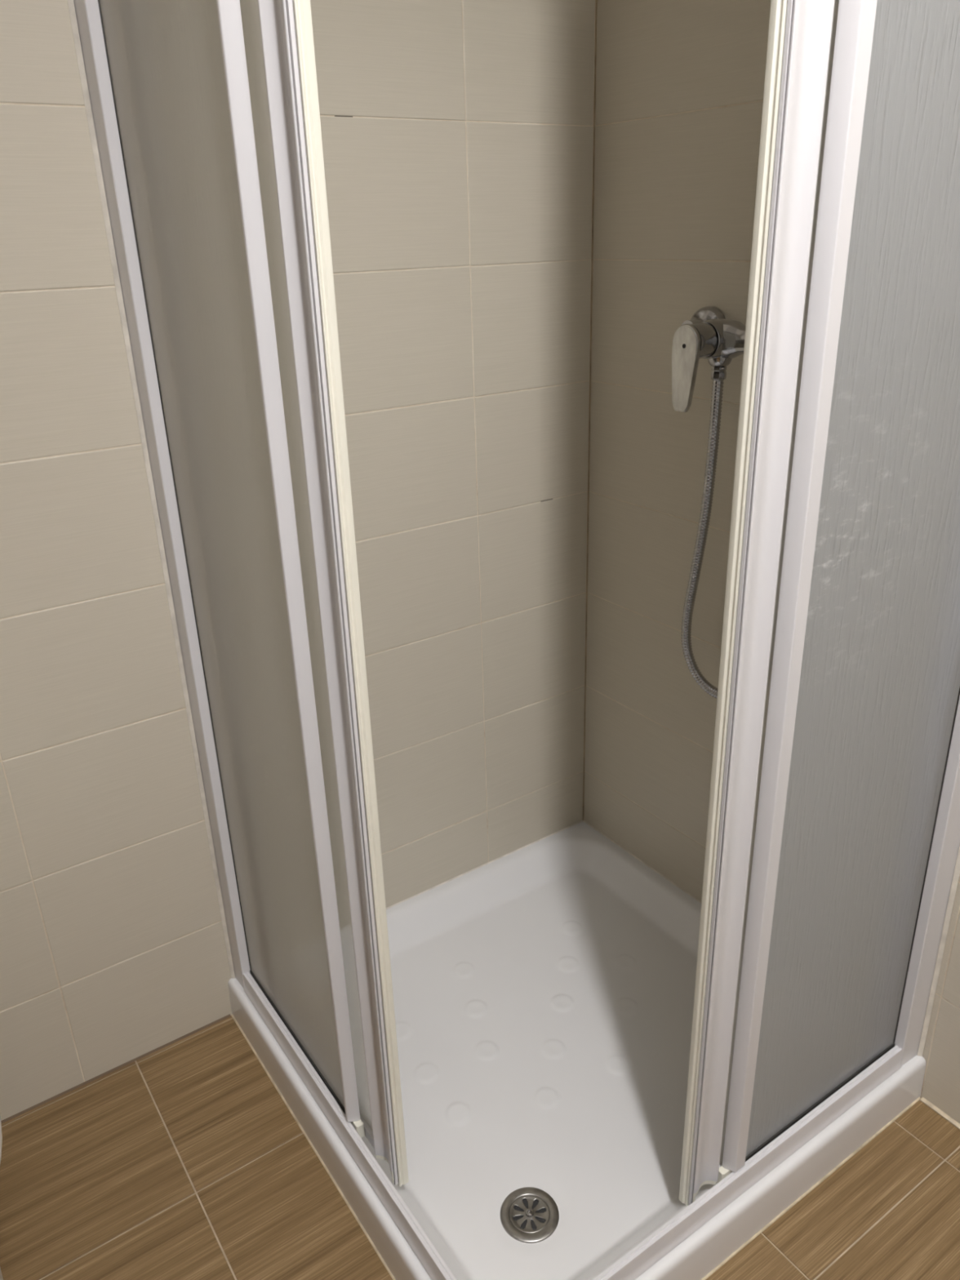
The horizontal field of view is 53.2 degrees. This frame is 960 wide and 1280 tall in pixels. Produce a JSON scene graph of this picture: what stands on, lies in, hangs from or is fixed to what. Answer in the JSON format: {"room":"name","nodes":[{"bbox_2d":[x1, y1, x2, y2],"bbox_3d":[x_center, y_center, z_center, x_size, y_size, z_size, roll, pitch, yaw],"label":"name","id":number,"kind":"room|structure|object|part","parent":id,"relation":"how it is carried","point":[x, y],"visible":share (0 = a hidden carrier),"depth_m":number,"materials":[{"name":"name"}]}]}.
{"room":"bathroom","nodes":[
{"label":"bathroom","id":0,"kind":"room"},
{"bbox_2d":[0,0,595,1120],"bbox_3d":[-0.743,-0.411,1.083,2.400,2.550,0.100,-17,27,-31],"label":"wall","id":1,"kind":"structure","parent":0,"point":[457,135],"depth_m":1.46,"materials":[{"name":"beige tile"}]},
{"bbox_2d":[1,1013,231,1123],"bbox_3d":[-1.051,0.840,1.293,1.495,0.003,0.003,-17,27,-31],"label":"trim","id":2,"kind":"structure","parent":1,"relation":"attached to","point":[228,1015],"depth_m":1.57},
{"bbox_2d":[582,0,597,820],"bbox_3d":[0.187,-0.722,1.587,0.002,2.430,0.002,-17,27,-31],"label":"trim","id":3,"kind":"structure","parent":1,"relation":"attached to","point":[596,6],"depth_m":1.70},
{"bbox_2d":[0,1014,959,1279],"bbox_3d":[-0.008,1.174,0.569,2.500,0.100,2.700,-17,27,-31],"label":"floor","id":4,"kind":"structure","parent":0,"point":[184,1160],"depth_m":1.35,"materials":[{"name":"tile"}]},
{"bbox_2d":[0,1115,3,1279],"bbox_3d":[-0.722,0.523,0.998,0.382,0.797,0.626,-17,27,-31],"label":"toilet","id":5,"kind":"object","parent":4,"relation":"on","point":[1,1132],"visible":1,"depth_m":1.00,"materials":[{"name":"white ceramic"}]},
{"bbox_3d":[-0.664,0.544,0.924,0.374,0.029,0.434,-17,27,-31],"label":"seat lid","id":6,"kind":"part","parent":5,"relation":"part of","materials":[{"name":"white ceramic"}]},
{"bbox_3d":[-0.706,0.712,1.071,0.360,0.391,0.575,-17,27,-31],"label":"bowl","id":7,"kind":"part","parent":5,"relation":"part of","materials":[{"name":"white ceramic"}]},
{"bbox_2d":[227,820,925,1279],"bbox_3d":[0.121,0.645,1.565,0.804,0.079,0.804,-17,27,-31],"label":"shower tray","id":8,"kind":"object","parent":4,"relation":"on","point":[544,989],"visible":0.7,"depth_m":1.49,"materials":[{"name":"white ceramic"}]},
{"bbox_2d":[66,0,959,1279],"bbox_3d":[0.094,-0.283,1.175,0.792,1.946,0.792,-17,27,-31],"label":"shower enclosure","id":9,"kind":"object","parent":8,"relation":"on","point":[832,868],"visible":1,"depth_m":1.05,"materials":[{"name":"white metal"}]},
{"bbox_3d":[-0.308,-0.231,1.123,0.004,1.852,0.362,-17,27,-31],"label":"fixed pane","id":10,"kind":"part","parent":9,"relation":"part of","materials":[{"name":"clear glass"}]},
{"bbox_3d":[-0.259,-0.220,1.079,0.004,1.862,0.358,-17,27,-31],"label":"sliding door","id":11,"kind":"part","parent":9,"relation":"part of","materials":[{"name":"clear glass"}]},
{"bbox_3d":[-0.234,0.644,1.449,0.012,0.018,0.357,-17,27,-31],"label":"rail","id":12,"kind":"part","parent":9,"relation":"part of","materials":[{"name":"white metal"}]},
{"bbox_3d":[0.423,-0.202,0.987,0.358,1.862,0.004,-17,27,-31],"label":"sliding door","id":13,"kind":"part","parent":9,"relation":"part of","materials":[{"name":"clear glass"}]},
{"bbox_3d":[0.452,-0.198,0.991,0.344,1.852,0.004,-17,27,-31],"label":"fixed pane","id":14,"kind":"part","parent":9,"relation":"part of","materials":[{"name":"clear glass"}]},
{"bbox_2d":[500,1186,559,1243],"bbox_3d":[0.067,0.774,1.295,0.080,0.005,0.080,-17,27,-31],"label":"drain cover","id":15,"kind":"object","parent":8,"relation":"in","point":[528,1215],"visible":1,"depth_m":1.29,"materials":[{"name":"metal"}]},
{"bbox_2d":[509,1195,549,1232],"bbox_3d":[0.067,0.775,1.296,0.054,0.003,0.054,3,24,11],"label":"grille","id":16,"kind":"object","parent":15,"relation":"attached to","point":[527,1213],"depth_m":1.29,"materials":[{"name":"metal"}]},
{"bbox_2d":[583,0,959,1124],"bbox_3d":[0.941,-0.293,0.684,0.100,2.550,2.501,-17,27,-31],"label":"wall","id":17,"kind":"structure","parent":0,"point":[680,83],"depth_m":1.56,"materials":[{"name":"beige tile"}]},
{"bbox_2d":[671,306,745,412],"bbox_3d":[0.336,-0.400,1.369,0.136,0.130,0.214,-17,27,-31],"label":"shower mixer","id":18,"kind":"object","parent":17,"relation":"attached to","point":[708,335],"visible":0.74,"depth_m":1.33,"materials":[{"name":"silver metal"}]},
{"bbox_3d":[0.285,-0.379,1.340,0.012,0.117,0.048,-17,27,-31],"label":"lever","id":19,"kind":"part","parent":18,"relation":"part of","materials":[{"name":"silver metal"}]},
{"bbox_2d":[681,366,726,698],"bbox_3d":[0.363,-0.432,1.319,0.046,1.161,0.188,-17,27,-31],"label":"shower hose","id":20,"kind":"object","parent":18,"relation":"attached to","point":[718,374],"visible":0.38,"depth_m":1.48,"materials":[{"name":"silver metal"}]},
{"bbox_2d":[920,1097,959,1128],"bbox_3d":[1.162,0.968,0.832,0.005,0.004,1.695,-17,27,-31],"label":"trim","id":21,"kind":"structure","parent":17,"relation":"attached to","point":[941,1113],"depth_m":1.45,"materials":[{"name":"plastic"}]}
]}

